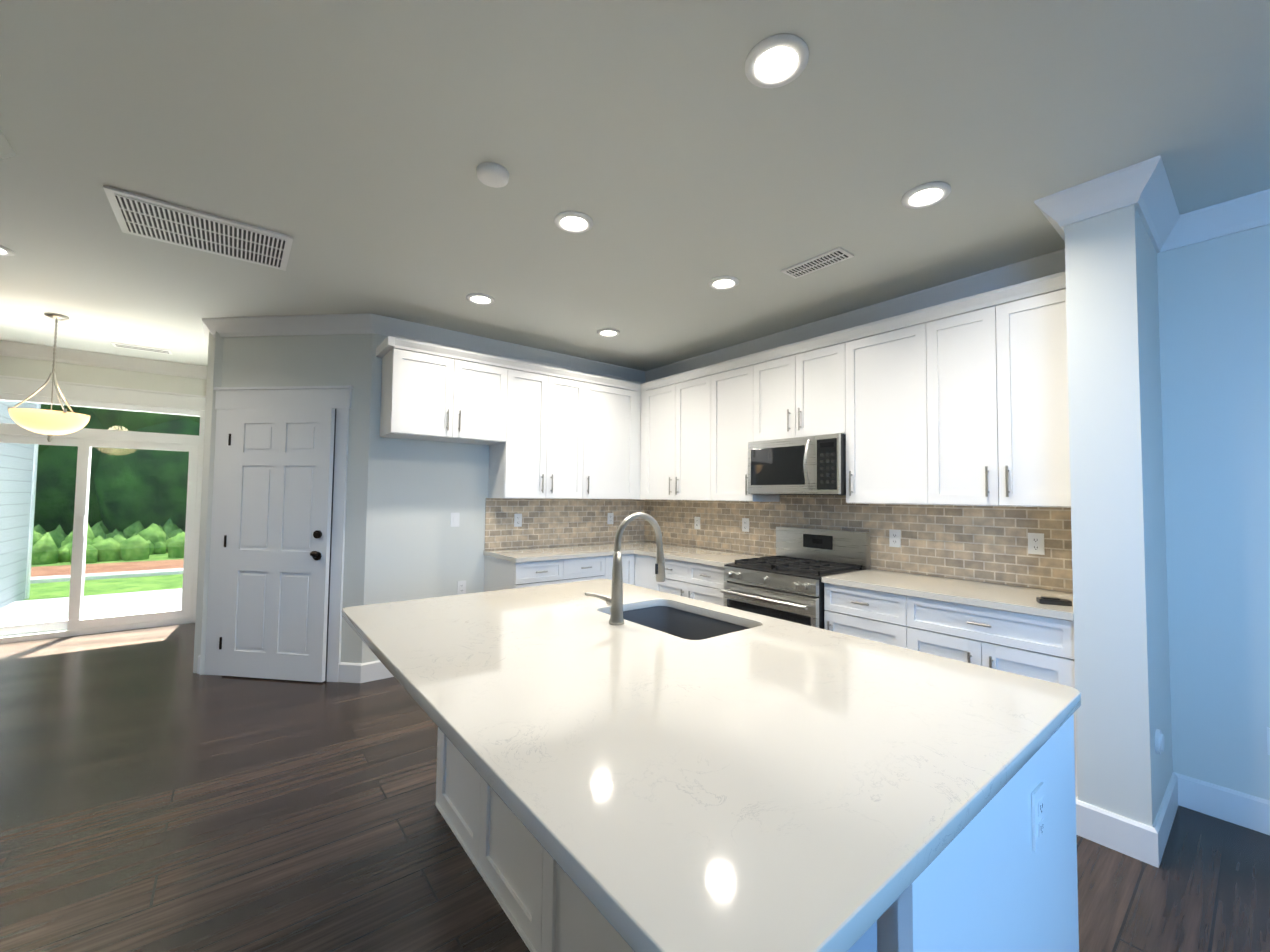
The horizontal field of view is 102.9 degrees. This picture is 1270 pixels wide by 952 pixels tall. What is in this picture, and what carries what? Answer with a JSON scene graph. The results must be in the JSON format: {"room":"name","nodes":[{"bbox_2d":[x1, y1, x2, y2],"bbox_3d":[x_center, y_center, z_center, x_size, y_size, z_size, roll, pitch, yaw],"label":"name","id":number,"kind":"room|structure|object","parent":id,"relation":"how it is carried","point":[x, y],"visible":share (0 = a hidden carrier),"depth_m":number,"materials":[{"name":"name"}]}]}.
{"room":"kitchen","nodes":[
{"label":"kitchen","id":0,"kind":"room"},
{"bbox_2d":[0,130,15,158],"bbox_3d":[-2.270,-0.679,0.859,1.080,1.312,2.083,3,-3,-38],"label":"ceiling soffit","id":1,"kind":"structure","parent":0,"point":[6,150],"depth_m":1.93,"materials":[{"name":"white paint"}]},
{"bbox_2d":[0,623,1269,951],"bbox_3d":[-1.862,1.479,1.286,8.440,0.100,10.190,3,-3,-38],"label":"floor","id":2,"kind":"structure","parent":0,"point":[158,793],"depth_m":2.07,"materials":[{"name":"brown wood"}]},
{"bbox_2d":[483,553,630,591],"bbox_3d":[-0.645,1.130,4.455,1.180,0.884,0.617,3,-3,-38],"label":"base cabinet","id":3,"kind":"object","parent":2,"relation":"on","point":[500,573],"depth_m":4.14,"materials":[{"name":"white wood"}]},
{"bbox_2d":[483,545,634,564],"bbox_3d":[-0.654,0.669,4.447,1.145,0.034,0.642,3,-3,-38],"label":"countertop","id":4,"kind":"structure","parent":3,"relation":"on","point":[555,553],"depth_m":4.28,"materials":[{"name":"white stone"}]},
{"bbox_2d":[607,541,762,568],"bbox_3d":[0.384,0.686,4.578,0.643,0.034,1.729,3,-3,-38],"label":"countertop","id":5,"kind":"structure","parent":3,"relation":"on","point":[672,552],"depth_m":4.29,"materials":[{"name":"white stone"}]},
{"bbox_2d":[627,553,658,590],"bbox_3d":[0.304,1.149,4.625,0.677,0.884,0.339,3,-3,-38],"label":"base cabinet","id":6,"kind":"object","parent":2,"relation":"on","point":[643,574],"depth_m":4.48,"materials":[{"name":"white wood"}]},
{"bbox_2d":[659,557,725,605],"bbox_3d":[0.662,1.137,4.223,0.618,0.884,0.851,3,-3,-38],"label":"base cabinet","id":7,"kind":"object","parent":2,"relation":"on","point":[704,583],"depth_m":3.99,"materials":[{"name":"white wood"}]},
{"bbox_2d":[435,720,1078,951],"bbox_3d":[-0.036,1.024,1.680,1.316,0.885,2.070,3,-3,-38],"label":"kitchen island","id":8,"kind":"object","parent":2,"relation":"on","point":[991,892],"depth_m":1.13,"materials":[{"name":"wood"}]},
{"bbox_2d":[342,579,1080,951],"bbox_3d":[-0.043,0.564,1.701,1.345,0.034,2.121,3,-3,-38],"label":"island countertop","id":9,"kind":"structure","parent":8,"relation":"on","point":[773,784],"depth_m":0.98,"materials":[{"name":"white stone"}]},
{"bbox_2d":[582,512,664,623],"bbox_3d":[-0.027,0.349,1.980,0.329,0.417,0.114,3,-3,-38],"label":"faucet","id":10,"kind":"object","parent":9,"relation":"on","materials":[{"name":"silver metal"}]},
{"bbox_2d":[630,604,749,639],"bbox_3d":[0.161,0.702,2.032,0.428,0.233,0.628,3,-3,-38],"label":"sink","id":11,"kind":"object","parent":9,"relation":"in","point":[684,621],"depth_m":2.28,"materials":[{"name":"grey metal"}]},
{"bbox_2d":[1031,782,1045,851],"bbox_3d":[0.852,0.717,1.066,0.072,0.116,0.008,3,-3,-38],"label":"outlet","id":12,"kind":"object","parent":8,"relation":"attached to","point":[1038,815],"visible":1,"depth_m":1.05,"materials":[{"name":"white plastic"}]},
{"bbox_2d":[720,527,870,628],"bbox_3d":[1.107,0.972,3.552,0.745,1.170,0.741,3,-3,-38],"label":"range","id":13,"kind":"object","parent":2,"relation":"on","point":[785,583],"visible":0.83,"depth_m":3.49,"materials":[{"name":"silver metal"}]},
{"bbox_2d":[822,581,1077,796],"bbox_3d":[1.770,1.093,2.830,0.618,0.884,1.188,3,-3,-38],"label":"base cabinet","id":14,"kind":"object","parent":2,"relation":"on","point":[1020,630],"depth_m":2.53,"materials":[{"name":"white wood"}]},
{"bbox_2d":[822,569,1073,620],"bbox_3d":[1.766,0.632,2.841,0.643,0.034,1.188,3,-3,-38],"label":"countertop","id":15,"kind":"structure","parent":14,"relation":"on","point":[1009,598],"depth_m":2.71,"materials":[{"name":"white stone"}]},
{"bbox_2d":[1036,596,1071,605],"bbox_3d":[1.959,0.584,2.366,0.120,0.028,0.060,0,-3,27],"label":"remote","id":16,"kind":"object","parent":15,"relation":"on","point":[1052,600],"visible":0.98,"depth_m":2.35,"materials":[{"name":"black plastic"}]},
{"bbox_2d":[0,224,1269,800],"bbox_3d":[-1.845,0.060,1.344,8.440,2.740,10.190,3,-3,-38],"label":"wall","id":17,"kind":"structure","parent":0,"point":[404,502],"depth_m":2.38,"materials":[{"name":"white paint"}]},
{"bbox_2d":[0,393,204,643],"bbox_3d":[-5.418,0.399,4.907,1.860,2.270,0.112,3,-3,-38],"label":"sliding glass door","id":18,"kind":"structure","parent":17,"relation":"attached to","point":[85,440],"depth_m":4.99,"materials":[{"name":"clear glass"}]},
{"bbox_2d":[0,375,205,410],"bbox_3d":[-5.388,0.317,4.854,2.065,2.430,0.034,3,-3,-38],"label":"door frame","id":19,"kind":"structure","parent":17,"relation":"attached to","point":[69,390],"depth_m":4.99,"materials":[{"name":"white wood"}]},
{"bbox_2d":[204,385,352,681],"bbox_3d":[-2.728,0.418,3.852,1.145,2.210,0.034,0,-2,7],"label":"door frame","id":20,"kind":"structure","parent":17,"relation":"attached to","point":[229,399],"depth_m":3.87,"materials":[{"name":"white wood"}]},
{"bbox_2d":[219,408,334,681],"bbox_3d":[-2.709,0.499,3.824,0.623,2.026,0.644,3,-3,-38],"label":"door","id":21,"kind":"structure","parent":20,"relation":"in","point":[276,575],"depth_m":3.81,"materials":[{"name":"white wood"}]},
{"bbox_2d":[380,336,511,444],"bbox_3d":[-1.495,-0.625,4.007,0.869,0.674,0.348,3,-3,-38],"label":"upper cabinet","id":22,"kind":"object","parent":17,"relation":"attached to","point":[430,392],"depth_m":3.83,"materials":[{"name":"white wood"}]},
{"bbox_2d":[450,513,459,526],"bbox_3d":[-1.491,0.362,4.197,0.072,0.116,0.010,3,-3,-38],"label":"light switch","id":23,"kind":"object","parent":17,"relation":"attached to","point":[455,517],"visible":1,"depth_m":4.19,"materials":[{"name":"white plastic"}]},
{"bbox_2d":[457,581,465,594],"bbox_3d":[-1.444,0.934,4.218,0.072,0.116,0.008,3,-3,-38],"label":"outlet","id":24,"kind":"object","parent":17,"relation":"attached to","point":[461,587],"visible":1,"depth_m":4.21,"materials":[{"name":"white plastic"}]},
{"bbox_2d":[484,360,591,498],"bbox_3d":[-0.866,-0.367,4.500,0.864,1.134,0.348,3,-3,-38],"label":"upper cabinet","id":25,"kind":"object","parent":17,"relation":"attached to","point":[547,454],"depth_m":4.35,"materials":[{"name":"white wood"}]},
{"bbox_2d":[484,498,643,549],"bbox_3d":[-0.597,0.446,4.907,1.770,0.449,0.010,3,-3,-38],"label":"tile backsplash","id":26,"kind":"structure","parent":17,"relation":"attached to","point":[545,522],"depth_m":4.79,"materials":[{"name":"tile"}]},
{"bbox_2d":[514,514,521,526],"bbox_3d":[-1.048,0.396,4.537,0.072,0.116,0.008,3,-3,-38],"label":"electrical outlet","id":27,"kind":"object","parent":26,"relation":"attached to","point":[517,520],"visible":1,"depth_m":4.53,"materials":[{"name":"white plastic"}]},
{"bbox_2d":[607,513,613,523],"bbox_3d":[-0.249,0.434,5.171,0.072,0.116,0.008,3,-3,-38],"label":"electrical outlet","id":28,"kind":"object","parent":26,"relation":"attached to","point":[610,517],"visible":1,"depth_m":5.17,"materials":[{"name":"white plastic"}]},
{"bbox_2d":[592,376,631,498],"bbox_3d":[-0.338,-0.343,4.919,0.724,1.134,0.348,3,-3,-38],"label":"upper cabinet","id":29,"kind":"object","parent":17,"relation":"attached to","point":[611,399],"depth_m":4.79,"materials":[{"name":"white wood"}]},
{"bbox_2d":[0,155,1269,383],"bbox_3d":[-1.829,-1.246,1.398,8.200,0.124,9.950,3,-3,-38],"label":"crown molding","id":30,"kind":"structure","parent":17,"relation":"attached to","point":[1144,187],"depth_m":3.57,"materials":[{"name":"white wood"}]},
{"bbox_2d":[640,364,715,500],"bbox_3d":[0.468,-0.342,4.711,0.416,1.134,1.019,3,-3,-38],"label":"upper cabinet","id":31,"kind":"object","parent":17,"relation":"attached to","point":[678,411],"depth_m":4.57,"materials":[{"name":"white wood"}]},
{"bbox_2d":[716,352,779,501],"bbox_3d":[0.913,-0.357,4.207,0.347,1.134,0.564,3,-3,-38],"label":"upper cabinet","id":32,"kind":"object","parent":17,"relation":"attached to","point":[738,380],"depth_m":4.06,"materials":[{"name":"white wood"}]},
{"bbox_2d":[760,330,847,440],"bbox_3d":[1.290,-0.602,3.746,0.347,0.674,0.755,3,-3,-38],"label":"upper cabinet","id":33,"kind":"object","parent":17,"relation":"attached to","point":[804,384],"depth_m":3.58,"materials":[{"name":"white wood"}]},
{"bbox_2d":[748,433,845,494],"bbox_3d":[1.226,-0.063,3.679,0.476,0.400,0.741,3,-3,-38],"label":"microwave","id":34,"kind":"object","parent":33,"relation":"attached to","point":[811,465],"visible":0.94,"depth_m":3.51,"materials":[{"name":"silver metal"}]},
{"bbox_2d":[644,495,1072,591],"bbox_3d":[1.246,0.202,4.033,0.010,0.909,3.684,3,-3,-38],"label":"tile backsplash","id":35,"kind":"structure","parent":17,"relation":"attached to","point":[989,544],"depth_m":3.29,"materials":[{"name":"tile"}]},
{"bbox_2d":[694,517,699,528],"bbox_3d":[0.593,0.447,4.825,0.008,0.116,0.072,3,-3,-38],"label":"electrical outlet","id":36,"kind":"object","parent":35,"relation":"attached to","point":[696,522],"visible":1,"depth_m":4.82,"materials":[{"name":"white plastic"}]},
{"bbox_2d":[742,518,748,531],"bbox_3d":[0.954,0.423,4.372,0.008,0.116,0.072,3,-3,-38],"label":"electrical outlet","id":37,"kind":"object","parent":35,"relation":"attached to","point":[745,524],"visible":1,"depth_m":4.37,"materials":[{"name":"white plastic"}]},
{"bbox_2d":[889,529,900,547],"bbox_3d":[1.738,0.417,3.385,0.008,0.116,0.072,3,-3,-38],"label":"electrical outlet","id":38,"kind":"object","parent":35,"relation":"attached to","point":[894,538],"visible":1,"depth_m":3.38,"materials":[{"name":"white plastic"}]},
{"bbox_2d":[1028,533,1044,554],"bbox_3d":[2.212,0.373,2.791,0.008,0.116,0.072,3,-3,-38],"label":"electrical outlet","id":39,"kind":"object","parent":35,"relation":"attached to","point":[1035,543],"visible":1,"depth_m":2.79,"materials":[{"name":"white plastic"}]},
{"bbox_2d":[844,272,1070,507],"bbox_3d":[1.873,-0.395,3.000,0.347,1.134,1.250,3,-3,-38],"label":"upper cabinet","id":40,"kind":"object","parent":17,"relation":"attached to","point":[962,402],"depth_m":2.79,"materials":[{"name":"white wood"}]},
{"bbox_2d":[1145,772,1184,867],"bbox_3d":[2.247,1.443,2.142,0.628,0.139,0.016,3,-3,-38],"label":"baseboard","id":41,"kind":"structure","parent":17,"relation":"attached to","point":[1156,837],"depth_m":2.07,"materials":[{"name":"white wood"}]},
{"bbox_2d":[1185,776,1269,834],"bbox_3d":[3.469,1.417,1.160,0.016,0.139,3.074,3,-3,-38],"label":"baseboard","id":42,"kind":"structure","parent":17,"relation":"attached to","point":[1233,806],"depth_m":2.23,"materials":[{"name":"white wood"}]},
{"bbox_2d":[1267,727,1269,754],"bbox_3d":[2.717,1.128,2.129,0.008,0.116,0.072,3,-3,-38],"label":"outlet","id":43,"kind":"object","parent":17,"relation":"attached to","point":[1268,739],"visible":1,"depth_m":2.15,"materials":[{"name":"white plastic"}]},
{"bbox_2d":[0,0,1269,370],"bbox_3d":[-1.828,-1.358,1.402,8.440,0.100,10.190,3,-3,-38],"label":"ceiling","id":44,"kind":"structure","parent":0,"point":[666,146],"depth_m":1.95,"materials":[{"name":"white paint"}]},
{"bbox_2d":[0,245,14,255],"bbox_3d":[-3.586,-1.266,2.807,0.190,0.012,0.190,3,-3,-38],"label":"recessed light","id":45,"kind":"object","parent":44,"relation":"in","point":[5,251],"visible":1,"depth_m":2.85,"materials":[{"name":"white plastic"}]},
{"bbox_2d":[7,313,89,441],"bbox_3d":[-4.467,-0.748,3.879,0.420,0.980,0.410,3,-3,-38],"label":"pendant light","id":46,"kind":"object","parent":44,"relation":"hanging from","point":[50,423],"visible":1,"depth_m":3.80,"materials":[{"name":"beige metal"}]},
{"bbox_2d":[111,342,171,354],"bbox_3d":[-4.633,-1.200,4.765,0.400,0.008,0.170,3,-3,-38],"label":"ceiling vent","id":47,"kind":"object","parent":44,"relation":"in","point":[136,347],"visible":0.95,"depth_m":4.75,"materials":[{"name":"white plastic"}]},
{"bbox_2d":[103,185,292,270],"bbox_3d":[-2.220,-1.254,2.634,0.695,0.016,0.490,3,-3,-38],"label":"ceiling vent","id":48,"kind":"object","parent":44,"relation":"in","point":[149,218],"visible":1,"depth_m":2.58,"materials":[{"name":"white plastic"}]},
{"bbox_2d":[466,293,494,304],"bbox_3d":[-1.056,-1.208,3.463,0.190,0.012,0.190,3,-3,-38],"label":"recessed light","id":49,"kind":"object","parent":44,"relation":"in","point":[480,299],"visible":0.98,"depth_m":3.45,"materials":[{"name":"white plastic"}]},
{"bbox_2d":[477,162,508,187],"bbox_3d":[-0.591,-1.247,2.108,0.132,0.034,0.132,3,-3,-38],"label":"smoke detector","id":50,"kind":"object","parent":44,"relation":"attached to","point":[491,174],"visible":1,"depth_m":2.08,"materials":[{"name":"white plastic"}]},
{"bbox_2d":[554,211,592,232],"bbox_3d":[-0.300,-1.240,2.480,0.190,0.012,0.190,3,-3,-38],"label":"recessed light","id":51,"kind":"object","parent":44,"relation":"in","point":[573,222],"visible":1,"depth_m":2.47,"materials":[{"name":"white plastic"}]},
{"bbox_2d":[597,328,619,336],"bbox_3d":[-0.217,-1.171,4.142,0.190,0.012,0.190,3,-3,-38],"label":"recessed light","id":52,"kind":"object","parent":44,"relation":"in","point":[606,332],"visible":1,"depth_m":4.14,"materials":[{"name":"white plastic"}]},
{"bbox_2d":[708,276,738,289],"bbox_3d":[0.553,-1.202,3.158,0.190,0.012,0.190,3,-3,-38],"label":"recessed light","id":53,"kind":"object","parent":44,"relation":"in","point":[723,282],"visible":0.98,"depth_m":3.15,"materials":[{"name":"white plastic"}]},
{"bbox_2d":[745,34,808,87],"bbox_3d":[0.435,-1.269,1.557,0.190,0.012,0.190,3,-3,-38],"label":"recessed light","id":54,"kind":"object","parent":44,"relation":"in","point":[777,60],"visible":1,"depth_m":1.55,"materials":[{"name":"white plastic"}]},
{"bbox_2d":[781,247,853,278],"bbox_3d":[1.032,-1.206,2.881,0.145,0.014,0.370,3,-3,-38],"label":"ceiling vent","id":55,"kind":"object","parent":44,"relation":"in","point":[824,260],"visible":0.98,"depth_m":2.86,"materials":[{"name":"white plastic"}]},
{"bbox_2d":[901,182,950,208],"bbox_3d":[1.280,-1.231,2.228,0.190,0.012,0.190,3,-3,-38],"label":"recessed light","id":56,"kind":"object","parent":44,"relation":"in","point":[925,195],"visible":1,"depth_m":2.22,"materials":[{"name":"white plastic"}]},
{"bbox_2d":[1064,205,1172,826],"bbox_3d":[2.210,0.148,2.305,0.652,2.740,0.222,3,-3,-38],"label":"wall column","id":57,"kind":"structure","parent":0,"point":[1121,639],"depth_m":2.11,"materials":[{"name":"white paint"}]},
{"bbox_2d":[1155,729,1163,753],"bbox_3d":[2.149,1.089,2.072,0.096,0.096,0.020,3,-3,-38],"label":"outlet","id":58,"kind":"object","parent":57,"relation":"attached to","point":[1159,741],"visible":1,"depth_m":2.05,"materials":[{"name":"white plastic"}]},
{"label":"outside","id":59,"kind":"structure","parent":0,"visible":0},
{"bbox_2d":[0,400,40,608],"bbox_3d":[-7.595,-0.019,5.484,0.780,3.300,3.420,3,-3,-38],"label":"wall","id":60,"kind":"structure","parent":59,"point":[29,451],"depth_m":6.52,"materials":[{"name":"white"}]},
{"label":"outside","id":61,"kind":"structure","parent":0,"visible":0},
{"bbox_2d":[0,588,181,625],"bbox_3d":[-6.261,1.756,6.166,15.000,0.240,2.925,3,-3,-38],"label":"patio","id":62,"kind":"structure","parent":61,"point":[176,603],"depth_m":6.34,"materials":[{"name":"concrete"}]},
{"bbox_2d":[22,553,183,600],"bbox_3d":[-24.367,2.429,28.123,70.000,0.260,54.000,3,-3,-38],"label":"lawn","id":63,"kind":"structure","parent":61,"point":[127,583],"depth_m":8.60,"materials":[{"name":"green plant"}]},
{"bbox_2d":[31,404,199,564],"bbox_3d":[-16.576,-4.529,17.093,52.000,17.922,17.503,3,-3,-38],"label":"tree","id":64,"kind":"object","parent":63,"relation":"on","point":[142,537],"depth_m":14.08,"materials":[{"name":"green plant"}]}
]}

